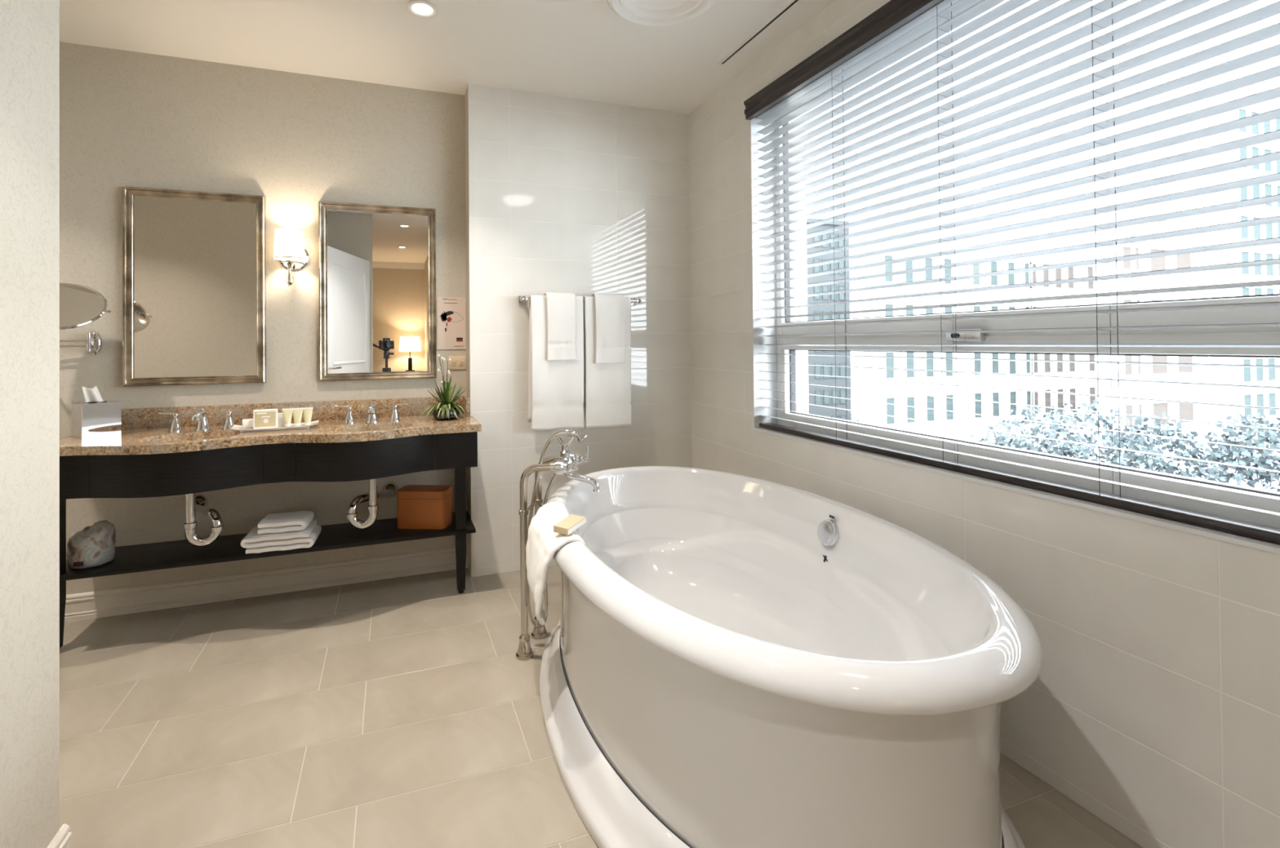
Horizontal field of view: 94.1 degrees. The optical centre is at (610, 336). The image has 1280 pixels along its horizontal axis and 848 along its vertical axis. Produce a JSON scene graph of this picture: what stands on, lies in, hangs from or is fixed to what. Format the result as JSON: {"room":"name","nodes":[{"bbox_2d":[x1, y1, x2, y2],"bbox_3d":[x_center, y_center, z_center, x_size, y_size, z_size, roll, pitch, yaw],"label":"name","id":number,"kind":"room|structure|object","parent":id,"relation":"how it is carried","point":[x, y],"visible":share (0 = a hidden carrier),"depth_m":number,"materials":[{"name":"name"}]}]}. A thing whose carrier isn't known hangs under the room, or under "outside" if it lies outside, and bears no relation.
{"room":"hotel bathroom","nodes":[
{"label":"hotel bathroom","id":0,"kind":"room"},
{"bbox_2d":[0,0,59,847],"bbox_3d":[-1.608,-0.058,0.293,1.384,2.574,1.778,0,-1,-20],"label":"wall","id":1,"kind":"structure","parent":0,"point":[29,29],"depth_m":1.25,"materials":[{"name":"paint"}]},
{"bbox_2d":[47,823,71,847],"bbox_3d":[-0.944,1.169,0.535,0.018,0.115,1.784,0,-1,-20],"label":"baseboard","id":2,"kind":"structure","parent":1,"relation":"attached to","point":[61,839],"depth_m":1.35,"materials":[{"name":"beige paint"}]},
{"bbox_2d":[59,41,467,595],"bbox_3d":[-1.980,-0.031,2.892,2.481,2.574,0.150,0,-1,-20],"label":"wall","id":3,"kind":"structure","parent":0,"point":[297,141],"depth_m":2.90,"materials":[{"name":"paint"}]},
{"bbox_2d":[59,283,111,355],"bbox_3d":[-2.293,-0.075,2.493,0.314,0.309,0.363,0,-1,-37],"label":"magnifying mirror","id":4,"kind":"object","parent":3,"relation":"attached to","point":[80,305],"visible":0.56,"depth_m":2.50,"materials":[{"name":"silver metal"}]},
{"bbox_2d":[122,186,266,386],"bbox_3d":[-1.954,-0.232,2.808,0.569,0.912,0.030,0,-1,-20],"label":"framed mirror","id":5,"kind":"object","parent":3,"relation":"attached to","point":[194,262],"visible":1,"depth_m":2.81,"materials":[{"name":"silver metal"}]},
{"bbox_2d":[64,545,468,622],"bbox_3d":[-1.893,1.198,2.819,2.381,0.115,0.018,0,-1,-20],"label":"baseboard","id":6,"kind":"structure","parent":3,"relation":"attached to","point":[135,599],"depth_m":2.87,"materials":[{"name":"beige paint"}]},
{"bbox_2d":[273,228,308,286],"bbox_3d":[-1.552,-0.376,2.883,0.139,0.270,0.167,0,-1,-20],"label":"wall sconce","id":7,"kind":"object","parent":3,"relation":"attached to","point":[290,251],"visible":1,"depth_m":2.83,"materials":[{"name":"silver metal"}]},
{"bbox_2d":[120,395,462,430],"bbox_3d":[-1.565,0.371,2.948,1.663,0.093,0.020,0,-1,-20],"label":"backsplash","id":8,"kind":"structure","parent":3,"relation":"attached to","point":[134,418],"depth_m":2.91,"materials":[{"name":"brown stone"}]},
{"bbox_2d":[318,200,436,381],"bbox_3d":[-1.200,-0.232,3.085,0.565,0.904,0.030,0,-1,-20],"label":"framed mirror","id":9,"kind":"object","parent":3,"relation":"attached to","point":[377,263],"visible":1,"depth_m":3.08,"materials":[{"name":"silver metal"}]},
{"bbox_2d":[436,297,466,349],"bbox_3d":[-0.862,-0.075,3.220,0.150,0.283,0.004,0,-1,-20],"label":"art print","id":10,"kind":"object","parent":3,"relation":"attached to","point":[451,311],"visible":1,"depth_m":3.22,"materials":[{"name":"beige paper"}]},
{"bbox_2d":[448,355,466,369],"bbox_3d":[-0.833,0.140,3.227,0.094,0.074,0.008,0,-1,-20],"label":"wall socket","id":11,"kind":"object","parent":3,"relation":"attached to","point":[456,362],"visible":0.99,"depth_m":3.23,"materials":[{"name":"beige plastic"}]},
{"bbox_2d":[450,360,456,365],"bbox_3d":[-0.851,0.140,3.217,0.030,0.032,0.003,0,-1,-20],"label":"socket","id":12,"kind":"object","parent":11,"relation":"attached to","point":[453,362],"depth_m":3.22,"materials":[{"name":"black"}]},
{"bbox_2d":[458,360,464,365],"bbox_3d":[-0.812,0.140,3.232,0.030,0.032,0.003,0,-1,-20],"label":"socket","id":13,"kind":"object","parent":11,"relation":"attached to","point":[461,362],"depth_m":3.23,"materials":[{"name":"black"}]},
{"bbox_2d":[432,408,460,420],"bbox_3d":[-0.822,0.386,2.980,0.136,0.050,0.136,0,-1,-20],"label":"glass bowl","id":14,"kind":"object","parent":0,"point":[455,413],"depth_m":2.93,"materials":[{"name":"grey"}]},
{"bbox_2d":[59,0,835,114],"bbox_3d":[0.042,-1.413,-0.207,4.150,0.100,7.650,0,-1,-20],"label":"ceiling","id":15,"kind":"structure","parent":0,"point":[575,49],"depth_m":2.66,"materials":[{"name":"white paint"}]},
{"bbox_2d":[405,0,439,18],"bbox_3d":[-0.765,-1.328,2.414,0.130,0.008,0.130,0,-1,-20],"label":"recessed light","id":16,"kind":"object","parent":15,"relation":"in","point":[424,8],"visible":1,"depth_m":2.41,"materials":[{"name":"white glass"}]},
{"bbox_2d":[604,0,716,26],"bbox_3d":[0.194,-1.315,2.277,0.462,0.051,0.462,0,-1,-20],"label":"ceiling medallion","id":17,"kind":"object","parent":15,"relation":"attached to","point":[644,12],"visible":1,"depth_m":2.39,"materials":[{"name":"white paint"}]},
{"bbox_2d":[717,0,802,66],"bbox_3d":[0.970,-1.351,1.756,0.040,0.003,2.495,0,-1,-20],"label":"linear air slot","id":18,"kind":"object","parent":15,"relation":"attached to","point":[788,6],"visible":1,"depth_m":2.61,"materials":[{"name":"white paint"}]},
{"bbox_2d":[464,84,692,577],"bbox_3d":[-0.151,-0.041,3.496,1.369,2.574,0.335,0,-1,-20],"label":"tiled wall","id":19,"kind":"structure","parent":0,"point":[582,197],"depth_m":3.28,"materials":[{"name":"white tile"}]},
{"bbox_2d":[518,295,640,306],"bbox_3d":[-0.164,-0.201,3.266,0.686,0.044,0.089,0,-1,-20],"label":"towel bar","id":20,"kind":"object","parent":19,"relation":"attached to","point":[522,299],"visible":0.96,"depth_m":3.19,"materials":[{"name":"silver metal"}]},
{"bbox_2d":[528,294,584,431],"bbox_3d":[-0.294,0.135,3.182,0.302,0.715,0.057,0,-1,-20],"label":"bath towel","id":21,"kind":"object","parent":20,"relation":"hanging from","point":[555,388],"visible":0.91,"depth_m":3.15,"materials":[{"name":"white fabric"}]},
{"bbox_2d":[543,292,576,360],"bbox_3d":[-0.273,-0.056,3.192,0.162,0.365,0.087,0,-1,-20],"label":"hand towel","id":22,"kind":"object","parent":20,"relation":"hanging from","point":[561,307],"visible":0.98,"depth_m":3.15,"materials":[{"name":"white fabric"}]},
{"bbox_2d":[582,296,631,428],"bbox_3d":[-0.018,0.136,3.282,0.271,0.719,0.055,0,-1,-20],"label":"bath towel","id":23,"kind":"object","parent":20,"relation":"hanging from","point":[606,386],"visible":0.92,"depth_m":3.25,"materials":[{"name":"white fabric"}]},
{"bbox_2d":[591,293,625,364],"bbox_3d":[-0.015,-0.047,3.287,0.175,0.385,0.086,0,-1,-20],"label":"hand towel","id":24,"kind":"object","parent":20,"relation":"hanging from","point":[609,308],"visible":0.97,"depth_m":3.25,"materials":[{"name":"white fabric"}]},
{"bbox_2d":[59,564,1142,847],"bbox_3d":[-0.747,1.293,1.499,3.820,0.120,3.480,0,-1,-20],"label":"floor","id":25,"kind":"structure","parent":0,"point":[403,712],"depth_m":1.87,"materials":[{"name":"beige tile"}]},
{"bbox_2d":[59,431,477,650],"bbox_3d":[-1.465,0.849,2.682,1.662,0.802,0.546,0,-1,-20],"label":"stand","id":26,"kind":"object","parent":25,"relation":"on","point":[166,474],"visible":0.69,"depth_m":2.52,"materials":[{"name":"black wood"}]},
{"bbox_2d":[66,520,115,568],"bbox_3d":[-2.166,0.859,2.480,0.157,0.169,0.159,0,-1,-20],"label":"wrapped package","id":27,"kind":"object","parent":26,"relation":"on","point":[92,546],"visible":1,"depth_m":2.43,"materials":[{"name":"grey"}]},
{"bbox_2d":[59,511,475,581],"bbox_3d":[-1.497,0.950,2.770,1.662,0.019,0.345,0,-1,-20],"label":"shelf","id":28,"kind":"object","parent":26,"relation":"attached to","point":[176,553],"depth_m":2.66,"materials":[{"name":"black wood"}]},
{"bbox_2d":[59,395,481,456],"bbox_3d":[-1.461,0.450,2.685,1.674,0.257,0.584,0,-1,-20],"label":"countertop","id":29,"kind":"structure","parent":26,"relation":"on","point":[144,431],"depth_m":2.72,"materials":[{"name":"brown stone"}]},
{"bbox_2d":[71,386,121,439],"bbox_3d":[-2.178,0.312,2.521,0.130,0.212,0.130,-1,-1,34],"label":"tissue box","id":30,"kind":"object","parent":29,"relation":"on","point":[95,417],"visible":1,"depth_m":2.48,"materials":[{"name":"silver metal"}]},
{"bbox_2d":[158,407,244,432],"bbox_3d":[-1.813,0.366,2.626,0.328,0.102,0.141,0,-1,-20],"label":"faucet","id":31,"kind":"object","parent":29,"relation":"on","point":[200,416],"visible":0.98,"depth_m":2.64,"materials":[{"name":"silver metal"}]},
{"bbox_2d":[183,493,223,546],"bbox_3d":[-1.818,0.733,2.663,0.140,0.302,0.416,0,-1,-34],"label":"trap","id":32,"kind":"object","parent":29,"relation":"attached to","point":[194,503],"visible":0.99,"depth_m":2.50,"materials":[{"name":"silver metal"}]},
{"bbox_2d":[230,420,318,432],"bbox_3d":[-1.503,0.402,2.673,0.340,0.024,0.124,0,-1,-24],"label":"tray","id":33,"kind":"object","parent":29,"relation":"on","point":[292,426],"visible":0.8,"depth_m":2.64,"materials":[{"name":"white ceramic"}]},
{"bbox_2d":[242,418,253,428],"bbox_3d":[-1.601,0.385,2.643,0.060,0.042,0.046,0,-1,-24],"label":"soap","id":34,"kind":"object","parent":33,"relation":"on","point":[248,423],"visible":0.63,"depth_m":2.62,"materials":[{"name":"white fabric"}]},
{"bbox_2d":[253,408,277,429],"bbox_3d":[-1.529,0.362,2.635,0.092,0.082,0.025,0,-1,-25],"label":"carton","id":35,"kind":"object","parent":33,"relation":"on","point":[266,418],"visible":1,"depth_m":2.62,"materials":[{"name":"beige cardboard"}]},
{"bbox_2d":[254,411,275,427],"bbox_3d":[-1.524,0.363,2.624,0.080,0.067,0.001,0,-1,-25],"label":"print","id":36,"kind":"object","parent":35,"relation":"attached to","point":[259,422],"depth_m":2.62},
{"bbox_2d":[277,413,284,426],"bbox_3d":[-1.506,0.375,2.696,0.080,0.058,0.024,0,-1,-23],"label":"carton","id":37,"kind":"object","parent":33,"relation":"on","point":[280,416],"visible":0.32,"depth_m":2.69,"materials":[{"name":"white cardboard"}]},
{"bbox_2d":[281,408,293,426],"bbox_3d":[-1.460,0.363,2.687,0.038,0.080,0.028,-1,-1,11],"label":"tube","id":38,"kind":"object","parent":33,"relation":"on","point":[287,413],"visible":1,"depth_m":2.68,"materials":[{"name":"beige plastic"}]},
{"bbox_2d":[293,408,302,426],"bbox_3d":[-1.423,0.363,2.705,0.038,0.080,0.028,-1,-1,11],"label":"tube","id":39,"kind":"object","parent":33,"relation":"on","point":[297,412],"visible":1,"depth_m":2.70,"materials":[{"name":"beige plastic"}]},
{"bbox_2d":[302,407,313,425],"bbox_3d":[-1.388,0.363,2.724,0.038,0.080,0.028,-1,-1,11],"label":"tube","id":40,"kind":"object","parent":33,"relation":"on","point":[307,411],"visible":1,"depth_m":2.72,"materials":[{"name":"beige plastic"}]},
{"bbox_2d":[335,401,408,424],"bbox_3d":[-1.142,0.362,2.846,0.328,0.102,0.141,0,-1,-20],"label":"faucet","id":41,"kind":"object","parent":29,"relation":"on","point":[372,417],"visible":1,"depth_m":2.86,"materials":[{"name":"silver metal"}]},
{"bbox_2d":[346,478,398,529],"bbox_3d":[-1.157,0.730,2.906,0.140,0.302,0.416,0,-1,-7],"label":"trap","id":42,"kind":"object","parent":29,"relation":"attached to","point":[388,491],"visible":0.99,"depth_m":2.71,"materials":[{"name":"silver metal"}]},
{"bbox_2d":[421,354,467,420],"bbox_3d":[-0.838,0.248,2.978,0.226,0.326,0.250,0,-1,-20],"label":"potted plant","id":43,"kind":"object","parent":29,"relation":"on","point":[448,411],"visible":1,"depth_m":2.94,"materials":[{"name":"green plant"}]},
{"bbox_2d":[240,520,321,553],"bbox_3d":[-1.488,0.903,2.702,0.290,0.071,0.223,0,-1,-17],"label":"folded towel","id":44,"kind":"object","parent":26,"relation":"on","point":[254,543],"visible":0.8,"depth_m":2.61,"materials":[{"name":"white fabric"}]},
{"bbox_2d":[257,511,314,534],"bbox_3d":[-1.472,0.841,2.710,0.193,0.050,0.182,0,-1,-15],"label":"folded towel","id":45,"kind":"object","parent":44,"relation":"on","point":[279,522],"visible":1,"depth_m":2.65,"materials":[{"name":"white fabric"}]},
{"bbox_2d":[396,484,452,529],"bbox_3d":[-0.927,0.846,2.968,0.247,0.183,0.135,-1,-1,4],"label":"box","id":46,"kind":"object","parent":26,"relation":"on","point":[418,506],"visible":1,"depth_m":2.90,"materials":[{"name":"brown"}]},
{"bbox_2d":[515,429,599,660],"bbox_3d":[-0.196,0.801,2.363,0.320,0.870,0.233,-1,-1,13],"label":"tub filler","id":47,"kind":"object","parent":25,"relation":"on","point":[566,463],"visible":0.88,"depth_m":2.32,"materials":[{"name":"silver metal"}]},
{"bbox_2d":[539,466,1043,847],"bbox_3d":[0.366,0.915,1.946,1.165,0.626,1.920,0,-1,-18],"label":"bathtub","id":48,"kind":"object","parent":25,"relation":"on","point":[730,660],"visible":1,"depth_m":1.38,"materials":[{"name":"white ceramic"}]},
{"bbox_2d":[525,502,585,626],"bbox_3d":[-0.186,0.734,1.959,0.173,0.282,0.450,0,-1,-13],"label":"hand towel","id":49,"kind":"object","parent":48,"relation":"on","point":[542,544],"visible":0.86,"depth_m":1.85,"materials":[{"name":"white fabric"}]},
{"bbox_2d":[553,514,586,535],"bbox_3d":[-0.125,0.573,1.819,0.055,0.033,0.102,-1,-1,30],"label":"soap bar","id":50,"kind":"object","parent":49,"relation":"on","point":[572,522],"visible":1,"depth_m":1.80,"materials":[{"name":"beige"}]},
{"bbox_2d":[688,0,1279,847],"bbox_3d":[1.128,-0.063,2.248,0.330,2.574,3.560,0,-1,-20],"label":"wall","id":51,"kind":"structure","parent":0,"point":[1153,705],"depth_m":1.55,"materials":[{"name":"white tile"}]},
{"bbox_2d":[750,0,1279,554],"bbox_3d":[1.162,-0.348,1.958,0.203,1.583,2.165,0,-1,-20],"label":"window","id":52,"kind":"structure","parent":51,"relation":"in","point":[1269,314],"depth_m":1.85,"materials":[{"name":"white paint"}]},
{"bbox_2d":[743,0,1279,544],"bbox_3d":[1.093,-0.370,1.920,0.119,1.602,2.180,0,-1,-20],"label":"blind","id":53,"kind":"object","parent":52,"relation":"attached to","point":[897,23],"visible":1,"depth_m":1.77,"materials":[{"name":"white plastic"}]},
{"label":"outside","id":54,"kind":"structure","parent":0,"visible":0},
{"bbox_2d":[1208,393,1213,450],"bbox_3d":[53.856,10.423,62.299,136.000,0.200,200.000,0,-1,-20],"label":"ground","id":55,"kind":"structure","parent":54,"point":[1210,395],"depth_m":78.99,"materials":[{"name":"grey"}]},
{"bbox_2d":[806,217,851,420],"bbox_3d":[21.165,-0.702,67.303,7.200,22.700,12.300,0,-1,-20],"label":"office tower","id":56,"kind":"structure","parent":55,"relation":"on","point":[815,360],"depth_m":61.52,"materials":[{"name":"grey"}]},
{"bbox_2d":[844,201,1100,462],"bbox_3d":[29.243,0.858,43.190,28.900,19.000,1.500,0,-1,-20],"label":"apartment building","id":57,"kind":"structure","parent":55,"relation":"on","point":[1038,368],"depth_m":40.95,"materials":[{"name":"white concrete"}]},
{"bbox_2d":[960,417,1072,457],"bbox_3d":[10.503,6.245,17.025,4.167,8.077,4.392,0,-1,-20],"label":"tree","id":58,"kind":"object","parent":55,"relation":"on","point":[1018,444],"visible":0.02,"depth_m":16.04,"materials":[{"name":"grey plant"}]},
{"bbox_2d":[994,400,1228,480],"bbox_3d":[12.815,6.037,15.874,5.195,8.432,5.235,0,-1,-27],"label":"tree","id":59,"kind":"object","parent":55,"relation":"on","point":[1148,464],"visible":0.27,"depth_m":15.39,"materials":[{"name":"grey plant"}]},
{"bbox_2d":[1130,220,1165,468],"bbox_3d":[25.602,2.323,28.324,1.593,15.860,0.309,0,-1,1],"label":"mast","id":60,"kind":"object","parent":55,"relation":"on","point":[1135,368],"visible":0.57,"depth_m":28.29,"materials":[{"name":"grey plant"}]},
{"bbox_2d":[1092,203,1213,479],"bbox_3d":[31.392,1.507,34.169,9.100,17.500,1.100,0,-1,-20],"label":"block","id":61,"kind":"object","parent":55,"relation":"on","point":[1188,393],"visible":0.45,"depth_m":33.70,"materials":[{"name":"grey"}]},
{"bbox_2d":[1146,440,1279,491],"bbox_3d":[14.815,6.455,14.473,4.956,7.538,3.759,0,-1,-32],"label":"tree","id":62,"kind":"object","parent":55,"relation":"on","point":[1274,484],"visible":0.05,"depth_m":15.37,"materials":[{"name":"grey plant"}]},
{"bbox_2d":[1189,412,1279,492],"bbox_3d":[16.339,5.952,13.695,4.929,8.503,4.762,0,-1,-20],"label":"tree","id":63,"kind":"object","parent":55,"relation":"on","point":[1264,462],"visible":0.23,"depth_m":14.40,"materials":[{"name":"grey plant"}]},
{"bbox_2d":[1204,79,1279,490],"bbox_3d":[41.759,-2.356,37.070,12.600,25.100,1.300,0,-1,-20],"label":"building","id":64,"kind":"structure","parent":55,"relation":"on","point":[1268,397],"depth_m":35.31,"materials":[{"name":"grey"}]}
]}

